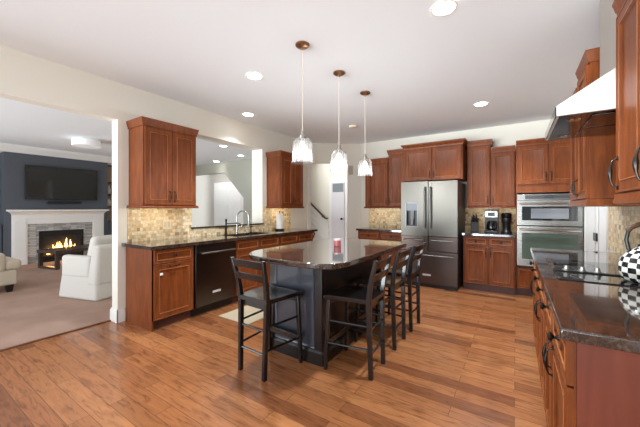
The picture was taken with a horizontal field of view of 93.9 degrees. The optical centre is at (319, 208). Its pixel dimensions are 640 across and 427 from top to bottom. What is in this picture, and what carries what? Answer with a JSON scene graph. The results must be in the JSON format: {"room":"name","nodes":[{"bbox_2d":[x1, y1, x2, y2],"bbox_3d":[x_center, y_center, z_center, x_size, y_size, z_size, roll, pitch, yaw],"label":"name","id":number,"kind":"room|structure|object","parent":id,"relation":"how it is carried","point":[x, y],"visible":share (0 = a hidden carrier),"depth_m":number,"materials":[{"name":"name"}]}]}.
{"room":"kitchen","nodes":[
{"label":"kitchen","id":0,"kind":"room"},
{"bbox_2d":[0,151,107,256],"bbox_3d":[-6.749,0.000,7.686,0.600,2.620,2.025,0,0,33],"label":"wall","id":1,"kind":"structure","parent":0,"point":[12,164],"depth_m":7.01,"materials":[{"name":"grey paint"}]},
{"bbox_2d":[24,164,96,199],"bbox_3d":[-6.448,-0.610,7.515,0.089,0.800,1.430,0,0,33],"label":"television","id":2,"kind":"object","parent":1,"relation":"attached to","point":[40,182],"visible":1,"depth_m":7.40,"materials":[{"name":"black plastic"}]},
{"bbox_2d":[47,201,81,203],"bbox_3d":[-6.433,-0.140,7.529,0.100,0.060,0.680,0,0,33],"label":"soundbar","id":3,"kind":"object","parent":1,"relation":"attached to","point":[48,202],"visible":1,"depth_m":7.46,"materials":[{"name":"black plastic"}]},
{"bbox_2d":[0,260,111,348],"bbox_3d":[-5.426,1.337,4.633,6.260,0.066,8.200,0,0,33],"label":"floor","id":4,"kind":"structure","parent":0,"point":[34,309],"depth_m":3.89,"materials":[{"name":"beige carpet"}]},
{"bbox_2d":[0,225,1,252],"bbox_3d":[-7.647,0.035,6.388,0.520,2.550,1.100,0,0,33],"label":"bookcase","id":5,"kind":"object","parent":4,"relation":"on","point":[0,225],"visible":0.58,"depth_m":6.70,"materials":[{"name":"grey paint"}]},
{"bbox_2d":[0,253,21,291],"bbox_3d":[-5.335,0.874,4.550,0.860,0.860,0.960,0,0,29],"label":"armchair","id":6,"kind":"object","parent":4,"relation":"on","point":[8,274],"visible":1,"depth_m":4.63,"materials":[{"name":"beige fabric"}]},
{"bbox_2d":[6,209,109,264],"bbox_3d":[-6.422,0.672,7.474,0.180,1.275,1.970,0,0,33],"label":"fireplace","id":7,"kind":"object","parent":4,"relation":"on","point":[32,231],"visible":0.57,"depth_m":7.30,"materials":[{"name":"white paint"}]},
{"bbox_2d":[6,209,109,214],"bbox_3d":[-6.422,0.092,7.474,0.180,0.115,1.970,0,0,33],"label":"mantel shelf","id":8,"kind":"object","parent":7,"relation":"attached to","point":[94,211],"depth_m":7.39,"materials":[{"name":"white paint"}]},
{"bbox_2d":[37,244,88,269],"bbox_3d":[-5.666,1.104,6.967,0.640,0.400,1.200,0,0,19],"label":"coffee table","id":9,"kind":"object","parent":4,"relation":"on","point":[60,250],"visible":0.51,"depth_m":6.50,"materials":[{"name":"brown wood"}]},
{"bbox_2d":[59,235,111,300],"bbox_3d":[-3.359,0.854,4.608,0.775,0.900,0.734,0,0,17],"label":"armchair","id":10,"kind":"object","parent":4,"relation":"on","point":[89,277],"visible":0.55,"depth_m":4.27,"materials":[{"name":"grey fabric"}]},
{"bbox_2d":[87,235,111,255],"bbox_3d":[-3.226,0.604,4.566,0.234,0.400,0.560,0,0,17],"label":"cushion","id":11,"kind":"object","parent":10,"relation":"on","point":[104,239],"depth_m":4.32,"materials":[{"name":"grey fabric"}]},
{"bbox_2d":[108,167,111,234],"bbox_3d":[-5.910,0.035,9.039,0.520,2.550,1.120,0,0,33],"label":"bookcase","id":12,"kind":"object","parent":4,"relation":"on","point":[109,168],"visible":0.02,"depth_m":8.92,"materials":[{"name":"grey paint"}]},
{"bbox_2d":[0,45,309,320],"bbox_3d":[-2.685,-0.065,3.087,0.260,2.750,8.620,0,0,33],"label":"wall","id":13,"kind":"structure","parent":0,"point":[24,77],"depth_m":3.46,"materials":[{"name":"beige paint"}]},
{"bbox_2d":[110,307,124,322],"bbox_3d":[-2.356,1.235,3.479,0.171,0.150,0.093,0,0,33],"label":"baseboard","id":14,"kind":"structure","parent":13,"relation":"attached to","point":[116,316],"depth_m":3.43,"materials":[{"name":"white paint"}]},
{"bbox_2d":[126,116,198,207],"bbox_3d":[-1.906,-0.507,3.680,0.390,1.016,0.711,0,0,33],"label":"upper cabinet","id":15,"kind":"object","parent":13,"relation":"attached to","point":[162,155],"visible":1,"depth_m":3.49,"materials":[{"name":"brown wood"}]},
{"bbox_2d":[163,220,170,228],"bbox_3d":[-1.987,0.210,3.885,0.008,0.120,0.116,0,0,33],"label":"outlet plate","id":16,"kind":"object","parent":13,"relation":"attached to","point":[166,223],"visible":1,"depth_m":3.88,"materials":[{"name":"beige plastic"}]},
{"bbox_2d":[127,207,290,241],"bbox_3d":[-1.423,0.190,4.765,0.012,0.440,3.030,0,0,33],"label":"backsplash","id":17,"kind":"structure","parent":13,"relation":"attached to","point":[143,224],"depth_m":3.97,"materials":[{"name":"tile"}]},
{"bbox_2d":[191,223,263,228],"bbox_3d":[-1.528,0.278,4.852,0.320,0.025,1.440,0,0,33],"label":"granite ledge","id":18,"kind":"object","parent":13,"relation":"on","point":[240,224],"visible":0.74,"depth_m":4.60,"materials":[{"name":"brown stone"}]},
{"bbox_2d":[266,150,304,207],"bbox_3d":[-0.633,-0.507,5.622,0.390,1.016,0.706,0,0,33],"label":"upper cabinet","id":19,"kind":"object","parent":13,"relation":"attached to","point":[284,177],"visible":0.98,"depth_m":5.41,"materials":[{"name":"brown wood"}]},
{"bbox_2d":[307,162,310,228],"bbox_3d":[-0.247,0.150,6.571,0.029,2.320,0.120,0,0,33],"label":"trim","id":20,"kind":"structure","parent":13,"relation":"attached to","point":[308,163],"depth_m":6.55,"materials":[{"name":"white paint"}]},
{"bbox_2d":[196,158,251,222],"bbox_3d":[-2.645,-0.065,9.159,4.350,2.750,0.120,0,0,33],"label":"wall","id":21,"kind":"structure","parent":0,"point":[239,172],"depth_m":8.91,"materials":[{"name":"grey paint"}]},
{"bbox_2d":[192,163,346,225],"bbox_3d":[-2.495,-0.065,10.436,10.400,2.750,0.120,0,0,33],"label":"wall","id":22,"kind":"structure","parent":0,"point":[321,174],"depth_m":8.90,"materials":[{"name":"beige paint"}]},
{"bbox_2d":[214,182,242,224],"bbox_3d":[-3.268,0.180,10.826,1.720,2.260,0.075,0,0,33],"label":"door","id":23,"kind":"structure","parent":22,"relation":"in","point":[228,201],"depth_m":10.86,"materials":[{"name":"white paint"}]},
{"bbox_2d":[311,203,327,218],"bbox_3d":[-0.179,-0.073,8.783,0.921,0.777,0.111,0,0,33],"label":"handrail","id":24,"kind":"object","parent":22,"relation":"attached to","point":[315,208],"visible":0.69,"depth_m":8.62,"materials":[{"name":"brown wood"}]},
{"bbox_2d":[311,207,328,240],"bbox_3d":[-0.268,0.385,8.872,1.240,1.850,0.055,0,0,33],"label":"panelling","id":25,"kind":"object","parent":22,"relation":"attached to","point":[317,222],"visible":0.21,"depth_m":8.70,"materials":[{"name":"white paint"}]},
{"bbox_2d":[329,178,346,237],"bbox_3d":[0.488,0.245,8.310,0.600,2.130,0.165,0,0,33],"label":"door","id":26,"kind":"structure","parent":22,"relation":"in","point":[337,187],"depth_m":8.31,"materials":[{"name":"white paint"}]},
{"bbox_2d":[333,183,342,191],"bbox_3d":[0.498,-0.570,8.308,0.340,0.240,0.013,0,0,33],"label":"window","id":27,"kind":"structure","parent":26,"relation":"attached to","point":[337,187],"depth_m":8.30,"materials":[{"name":"grey glass"}]},
{"bbox_2d":[0,282,546,426],"bbox_3d":[-3.811,1.340,5.009,13.750,0.060,10.600,0,0,33],"label":"floor","id":28,"kind":"structure","parent":0,"point":[470,360],"depth_m":2.30,"materials":[{"name":"brown wood"}]},
{"bbox_2d":[0,320,110,351],"bbox_3d":[-3.747,1.304,1.485,0.030,0.012,4.775,0,0,33],"label":"trim","id":29,"kind":"structure","parent":28,"relation":"on","point":[80,328],"depth_m":3.03,"materials":[{"name":"brown wood"}]},
{"bbox_2d":[126,246,193,331],"bbox_3d":[-1.860,0.874,3.509,0.627,0.872,0.491,0,0,33],"label":"base cabinet","id":30,"kind":"object","parent":28,"relation":"on","point":[159,283],"visible":0.93,"depth_m":3.33,"materials":[{"name":"brown wood"}]},
{"bbox_2d":[191,241,235,316],"bbox_3d":[-1.513,0.876,3.948,0.587,0.868,0.607,0,0,33],"label":"dishwasher","id":31,"kind":"object","parent":28,"relation":"on","point":[214,277],"visible":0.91,"depth_m":3.78,"materials":[{"name":"black metal"}]},
{"bbox_2d":[219,305,262,324],"bbox_3d":[-0.840,1.304,3.749,0.500,0.011,0.650,0,0,33],"label":"mat","id":32,"kind":"object","parent":28,"relation":"on","point":[232,315],"visible":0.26,"depth_m":3.62,"materials":[{"name":"beige fabric"}]},
{"bbox_2d":[232,236,278,302],"bbox_3d":[-1.133,0.874,4.620,0.627,0.872,0.915,0,0,33],"label":"base cabinet","id":33,"kind":"object","parent":28,"relation":"on","point":[243,247],"visible":0.25,"depth_m":4.33,"materials":[{"name":"brown wood"}]},
{"bbox_2d":[230,257,302,381],"bbox_3d":[-0.441,0.851,2.475,0.402,0.918,0.471,0,0,36],"label":"bar stool","id":34,"kind":"object","parent":28,"relation":"on","point":[263,297],"visible":1,"depth_m":2.41,"materials":[{"name":"black paint"}]},
{"bbox_2d":[279,232,312,245],"bbox_3d":[-0.619,0.874,5.404,0.627,0.872,0.950,0,0,33],"label":"base cabinet","id":35,"kind":"object","parent":28,"relation":"on","point":[289,239],"visible":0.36,"depth_m":5.19,"materials":[{"name":"brown wood"}]},
{"bbox_2d":[122,228,317,250],"bbox_3d":[-1.165,0.419,4.569,0.632,0.038,3.115,0,0,33],"label":"countertop","id":36,"kind":"structure","parent":35,"relation":"on","point":[150,245],"depth_m":3.85,"materials":[{"name":"brown stone"}]},
{"bbox_2d":[225,219,239,234],"bbox_3d":[-1.339,0.282,4.597,0.248,0.235,0.044,0,0,-29],"label":"water tap","id":37,"kind":"object","parent":36,"relation":"on","point":[226,223],"visible":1,"depth_m":4.54,"materials":[{"name":"brown metal"}]},
{"bbox_2d":[236,210,249,233],"bbox_3d":[-1.222,0.214,4.727,0.246,0.372,0.123,0,0,33],"label":"gooseneck faucet","id":38,"kind":"object","parent":36,"relation":"on","point":[237,228],"visible":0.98,"depth_m":4.74,"materials":[{"name":"silver metal"}]},
{"bbox_2d":[275,211,284,229],"bbox_3d":[-0.737,0.225,5.457,0.180,0.350,0.180,0,0,33],"label":"paper towel holder","id":39,"kind":"object","parent":36,"relation":"on","point":[279,217],"visible":0.95,"depth_m":5.41,"materials":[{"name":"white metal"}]},
{"bbox_2d":[270,256,380,366],"bbox_3d":[0.128,0.874,3.181,0.602,0.872,1.324,0,0,33],"label":"kitchen island","id":40,"kind":"object","parent":28,"relation":"on","point":[314,283],"visible":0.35,"depth_m":2.65,"materials":[{"name":"black wood"}]},
{"bbox_2d":[249,238,406,269],"bbox_3d":[0.140,0.417,3.050,1.035,0.042,1.745,0,0,33],"label":"island countertop","id":41,"kind":"structure","parent":40,"relation":"on","point":[322,254],"depth_m":2.67,"materials":[{"name":"brown stone"}]},
{"bbox_2d":[334,239,340,246],"bbox_3d":[0.180,0.356,3.098,0.078,0.078,0.078,0,0,33],"label":"jar candle","id":42,"kind":"object","parent":41,"relation":"on","point":[337,242],"visible":1,"depth_m":3.07,"materials":[{"name":"red wax"}]},
{"bbox_2d":[323,254,392,380],"bbox_3d":[0.327,0.851,2.484,0.471,0.918,0.402,0,0,31],"label":"bar stool","id":43,"kind":"object","parent":28,"relation":"on","point":[368,296],"visible":1,"depth_m":2.42,"materials":[{"name":"black paint"}]},
{"bbox_2d":[358,231,400,276],"bbox_3d":[1.317,0.874,5.936,0.910,0.872,0.787,0,0,33],"label":"base cabinet","id":44,"kind":"object","parent":28,"relation":"on","point":[369,235],"visible":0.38,"depth_m":5.59,"materials":[{"name":"brown wood"}]},
{"bbox_2d":[356,227,400,231],"bbox_3d":[1.313,0.419,5.953,0.945,0.038,0.777,0,0,33],"label":"countertop","id":45,"kind":"structure","parent":44,"relation":"on","point":[380,229],"depth_m":5.79,"materials":[{"name":"brown stone"}]},
{"bbox_2d":[354,247,411,350],"bbox_3d":[0.635,0.851,2.968,0.471,0.918,0.402,0,0,33],"label":"bar stool","id":46,"kind":"object","parent":28,"relation":"on","point":[393,282],"visible":0.77,"depth_m":2.90,"materials":[{"name":"black paint"}]},
{"bbox_2d":[375,242,425,331],"bbox_3d":[0.916,0.851,3.379,0.471,0.918,0.402,0,0,34],"label":"bar stool","id":47,"kind":"object","parent":28,"relation":"on","point":[411,273],"visible":0.8,"depth_m":3.29,"materials":[{"name":"black paint"}]},
{"bbox_2d":[401,180,464,290],"bbox_3d":[1.983,0.432,5.236,0.901,1.755,0.868,0,0,33],"label":"refrigerator","id":48,"kind":"object","parent":28,"relation":"on","point":[432,212],"visible":0.88,"depth_m":4.88,"materials":[{"name":"grey metal"}]},
{"bbox_2d":[463,235,515,294],"bbox_3d":[2.815,0.874,4.954,0.712,0.872,0.787,0,0,33],"label":"base cabinet","id":49,"kind":"object","parent":28,"relation":"on","point":[489,263],"visible":0.98,"depth_m":4.65,"materials":[{"name":"brown wood"}]},
{"bbox_2d":[462,230,515,237],"bbox_3d":[2.816,0.419,4.968,0.730,0.038,0.777,0,0,33],"label":"countertop","id":50,"kind":"structure","parent":49,"relation":"on","point":[468,232],"depth_m":4.73,"materials":[{"name":"brown stone"}]},
{"bbox_2d":[471,214,478,231],"bbox_3d":[2.677,0.247,5.175,0.110,0.306,0.169,0,0,33],"label":"knife block","id":51,"kind":"object","parent":50,"relation":"on","point":[474,221],"visible":0.97,"depth_m":5.13,"materials":[{"name":"black paint"}]},
{"bbox_2d":[484,210,498,232],"bbox_3d":[2.842,0.214,4.952,0.200,0.372,0.282,0,0,33],"label":"coffee maker","id":52,"kind":"object","parent":50,"relation":"on","point":[491,217],"visible":1,"depth_m":4.89,"materials":[{"name":"black plastic"}]},
{"bbox_2d":[501,213,511,232],"bbox_3d":[3.007,0.235,4.821,0.150,0.330,0.150,0,0,33],"label":"coffee grinder","id":53,"kind":"object","parent":50,"relation":"on","point":[506,219],"visible":1,"depth_m":4.77,"materials":[{"name":"black plastic"}]},
{"bbox_2d":[529,260,537,352],"bbox_3d":[2.193,0.874,2.529,0.684,0.872,0.725,0,0,33],"label":"base cabinet","id":54,"kind":"object","parent":28,"relation":"on","point":[533,269],"visible":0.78,"depth_m":2.68,"materials":[{"name":"brown wood"}]},
{"bbox_2d":[533,272,544,408],"bbox_3d":[1.788,0.874,1.910,0.684,0.872,0.745,0,0,33],"label":"base cabinet","id":55,"kind":"object","parent":28,"relation":"on","point":[540,314],"visible":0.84,"depth_m":2.05,"materials":[{"name":"brown wood"}]},
{"bbox_2d":[516,138,569,295],"bbox_3d":[3.467,0.147,4.572,0.787,2.325,0.742,0,0,33],"label":"oven tower","id":56,"kind":"object","parent":28,"relation":"on","point":[542,166],"visible":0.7,"depth_m":4.37,"materials":[{"name":"brown wood"}]},
{"bbox_2d":[517,193,583,266],"bbox_3d":[3.416,0.330,4.495,0.757,1.080,0.649,0,0,33],"label":"wall oven","id":57,"kind":"object","parent":56,"relation":"in","point":[547,221],"visible":0.7,"depth_m":4.29,"materials":[{"name":"silver metal"}]},
{"bbox_2d":[540,296,551,426],"bbox_3d":[1.468,0.874,1.423,0.684,0.872,0.410,0,0,33],"label":"base cabinet","id":58,"kind":"object","parent":28,"relation":"on","point":[548,315],"visible":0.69,"depth_m":1.64,"materials":[{"name":"brown wood"}]},
{"bbox_2d":[543,316,639,426],"bbox_3d":[1.216,0.874,1.038,0.684,0.872,0.500,0,0,33],"label":"base cabinet","id":59,"kind":"object","parent":28,"relation":"on","point":[593,386],"visible":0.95,"depth_m":0.96,"materials":[{"name":"brown wood"}]},
{"bbox_2d":[530,248,639,353],"bbox_3d":[1.738,0.418,1.831,0.656,0.040,2.432,0,0,33],"label":"countertop","id":60,"kind":"structure","parent":59,"relation":"on","point":[594,314],"depth_m":1.21,"materials":[{"name":"brown stone"}]},
{"bbox_2d":[546,258,639,287],"bbox_3d":[1.771,0.377,1.852,0.536,0.042,0.780,0,0,33],"label":"cooktop","id":61,"kind":"object","parent":60,"relation":"in","point":[582,271],"visible":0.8,"depth_m":1.79,"materials":[{"name":"black glass"}]},
{"bbox_2d":[617,222,639,283],"bbox_3d":[1.729,0.233,1.578,0.255,0.318,0.235,0,0,-17],"label":"tea kettle","id":62,"kind":"object","parent":61,"relation":"on","point":[628,265],"visible":1,"depth_m":1.59,"materials":[{"name":"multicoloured ceramic"}]},
{"bbox_2d":[0,0,599,165],"bbox_3d":[-3.840,-1.490,5.147,13.950,0.100,10.800,0,0,33],"label":"ceiling","id":63,"kind":"structure","parent":0,"point":[424,74],"depth_m":2.92,"materials":[{"name":"white paint"}]},
{"bbox_2d":[71,138,100,148],"bbox_3d":[-4.881,-1.365,6.249,0.490,0.150,0.490,0,0,33],"label":"drum ceiling light","id":64,"kind":"object","parent":63,"relation":"attached to","point":[77,142],"visible":1,"depth_m":6.12,"materials":[{"name":"white"}]},
{"bbox_2d":[242,113,254,116],"bbox_3d":[-1.101,-1.436,4.591,0.190,0.006,0.190,0,0,33],"label":"recessed light","id":65,"kind":"object","parent":63,"relation":"in","point":[243,114],"visible":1,"depth_m":4.58,"materials":[{"name":"white paint"}]},
{"bbox_2d":[246,72,262,79],"bbox_3d":[-0.713,-1.436,3.257,0.190,0.006,0.190,0,0,33],"label":"recessed light","id":66,"kind":"object","parent":63,"relation":"in","point":[251,75],"visible":1,"depth_m":3.26,"materials":[{"name":"white paint"}]},
{"bbox_2d":[247,73,260,78],"bbox_3d":[-0.713,-1.436,3.257,0.152,0.001,0.152,0,0,33],"label":"diffuser","id":67,"kind":"object","parent":66,"relation":"attached to","point":[249,75],"depth_m":3.25,"materials":[{"name":"white plastic"}]},
{"bbox_2d":[291,41,312,162],"bbox_3d":[-0.154,-0.917,2.630,0.200,1.045,0.200,0,0,33],"label":"pendant light","id":68,"kind":"object","parent":63,"relation":"hanging from","point":[302,45],"visible":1,"depth_m":2.61,"materials":[{"name":"glass"}]},
{"bbox_2d":[330,70,347,170],"bbox_3d":[0.201,-0.917,3.173,0.200,1.045,0.200,0,0,33],"label":"pendant light","id":69,"kind":"object","parent":63,"relation":"hanging from","point":[338,73],"visible":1,"depth_m":3.15,"materials":[{"name":"white glass"}]},
{"bbox_2d":[357,91,372,175],"bbox_3d":[0.561,-0.917,3.721,0.200,1.045,0.200,0,0,33],"label":"pendant light","id":70,"kind":"object","parent":63,"relation":"hanging from","point":[363,93],"visible":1,"depth_m":3.69,"materials":[{"name":"glass"}]},
{"bbox_2d":[430,0,458,16],"bbox_3d":[0.892,-1.436,2.151,0.190,0.006,0.190,0,0,33],"label":"recessed light","id":71,"kind":"object","parent":63,"relation":"in","point":[442,8],"visible":1,"depth_m":2.15,"materials":[{"name":"white paint"}]},
{"bbox_2d":[433,2,454,14],"bbox_3d":[0.892,-1.436,2.151,0.152,0.001,0.152,0,0,33],"label":"diffuser","id":72,"kind":"object","parent":71,"relation":"attached to","point":[439,8],"depth_m":2.15,"materials":[{"name":"white plastic"}]},
{"bbox_2d":[473,102,488,106],"bbox_3d":[2.225,-1.436,4.133,0.190,0.006,0.190,0,0,33],"label":"recessed light","id":73,"kind":"object","parent":63,"relation":"in","point":[478,104],"visible":1,"depth_m":4.14,"materials":[{"name":"white paint"}]},
{"bbox_2d":[310,143,360,238],"bbox_3d":[0.345,-0.065,6.718,1.128,2.750,0.120,0,0,-4],"label":"wall","id":74,"kind":"structure","parent":0,"point":[321,152],"depth_m":6.68,"materials":[{"name":"beige paint"}]},
{"bbox_2d":[348,166,352,174],"bbox_3d":[0.685,-0.850,6.668,0.100,0.200,0.025,0,0,-4],"label":"thermostat","id":75,"kind":"object","parent":74,"relation":"attached to","point":[350,168],"visible":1,"depth_m":6.66,"materials":[{"name":"beige plastic"}]},
{"bbox_2d":[361,119,549,230],"bbox_3d":[2.555,-0.065,5.691,3.850,2.750,0.120,0,0,33],"label":"wall","id":76,"kind":"structure","parent":0,"point":[505,135],"depth_m":5.52,"materials":[{"name":"beige paint"}]},
{"bbox_2d":[364,157,387,207],"bbox_3d":[1.221,-0.507,6.253,0.528,1.016,0.372,0,0,33],"label":"upper cabinet","id":77,"kind":"object","parent":76,"relation":"attached to","point":[376,186],"visible":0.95,"depth_m":6.12,"materials":[{"name":"brown wood"}]},
{"bbox_2d":[387,149,403,207],"bbox_3d":[1.583,-0.580,6.016,0.388,1.161,0.372,0,0,33],"label":"upper cabinet","id":78,"kind":"object","parent":76,"relation":"attached to","point":[396,156],"visible":0.77,"depth_m":5.91,"materials":[{"name":"brown wood"}]},
{"bbox_2d":[401,138,467,181],"bbox_3d":[2.121,-0.825,5.499,1.085,0.670,0.657,0,0,33],"label":"upper cabinet","id":79,"kind":"object","parent":76,"relation":"attached to","point":[443,160],"visible":0.94,"depth_m":5.23,"materials":[{"name":"brown wood"}]},
{"bbox_2d":[369,206,515,231],"bbox_3d":[2.209,0.190,5.838,2.710,0.440,0.012,0,0,33],"label":"backsplash","id":80,"kind":"structure","parent":76,"relation":"attached to","point":[378,217],"depth_m":6.19,"materials":[{"name":"tile"}]},
{"bbox_2d":[467,139,492,207],"bbox_3d":[2.797,-0.580,5.220,0.380,1.161,0.372,0,0,33],"label":"upper cabinet","id":81,"kind":"object","parent":76,"relation":"attached to","point":[478,151],"visible":0.98,"depth_m":5.10,"materials":[{"name":"brown wood"}]},
{"bbox_2d":[491,145,514,207],"bbox_3d":[3.082,-0.507,5.033,0.348,1.016,0.372,0,0,33],"label":"upper cabinet","id":82,"kind":"object","parent":76,"relation":"attached to","point":[503,157],"visible":0.99,"depth_m":4.91,"materials":[{"name":"brown wood"}]},
{"bbox_3d":[2.233,-0.065,1.825,0.150,2.750,6.700,0,0,33],"label":"wall","id":83,"kind":"structure","parent":0,"visible":0},
{"bbox_2d":[545,0,616,140],"bbox_3d":[1.782,-0.974,1.839,0.592,0.928,0.730,0,0,33],"label":"range hood","id":84,"kind":"object","parent":83,"relation":"attached to","point":[591,111],"visible":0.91,"depth_m":1.73,"materials":[{"name":"white metal"}]},
{"bbox_2d":[566,118,580,121],"bbox_3d":[1.483,-0.515,1.748,0.067,0.005,0.067,0,0,42],"label":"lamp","id":85,"kind":"object","parent":84,"relation":"on","point":[567,119],"depth_m":1.74,"materials":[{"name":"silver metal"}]},
{"bbox_2d":[586,207,603,251],"bbox_3d":[3.240,0.285,3.532,0.038,2.030,0.940,0,0,33],"label":"door","id":86,"kind":"structure","parent":83,"relation":"in","point":[594,216],"depth_m":3.46,"materials":[{"name":"white paint"}]},
{"bbox_2d":[584,207,608,251],"bbox_3d":[3.245,0.240,3.529,0.025,2.140,1.180,0,0,33],"label":"trim","id":87,"kind":"structure","parent":83,"relation":"attached to","point":[606,249],"depth_m":3.06,"materials":[{"name":"white paint"}]},
{"bbox_2d":[569,88,628,206],"bbox_3d":[2.412,-0.514,2.612,0.385,1.001,0.423,0,0,33],"label":"upper cabinet","id":88,"kind":"object","parent":83,"relation":"attached to","point":[573,141],"visible":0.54,"depth_m":2.69,"materials":[{"name":"brown wood"}]},
{"bbox_2d":[572,47,639,206],"bbox_3d":[2.188,-0.582,2.270,0.385,1.136,0.441,0,0,33],"label":"upper cabinet","id":89,"kind":"object","parent":83,"relation":"attached to","point":[595,154],"visible":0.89,"depth_m":2.17,"materials":[{"name":"brown wood"}]},
{"bbox_2d":[607,0,639,203],"bbox_3d":[1.437,-0.545,1.126,0.387,1.050,0.856,0,0,33],"label":"upper cabinet","id":90,"kind":"object","parent":83,"relation":"attached to","point":[627,158],"visible":1,"depth_m":1.39,"materials":[{"name":"brown wood"}]},
{"bbox_2d":[608,206,639,253],"bbox_3d":[2.033,-0.060,1.668,0.012,0.940,3.220,0,0,33],"label":"backsplash","id":91,"kind":"structure","parent":83,"relation":"attached to","point":[619,218],"depth_m":2.64,"materials":[{"name":"tile"}]},
{"bbox_3d":[-7.791,-0.065,6.781,0.150,2.750,9.200,0,0,33],"label":"wall","id":92,"kind":"structure","parent":0,"visible":0},
{"bbox_2d":[0,143,111,164],"bbox_3d":[-7.737,-1.355,6.088,0.700,0.170,8.100,0,0,33],"label":"crown molding","id":93,"kind":"structure","parent":92,"relation":"attached to","point":[6,147],"depth_m":7.33,"materials":[{"name":"white paint"}]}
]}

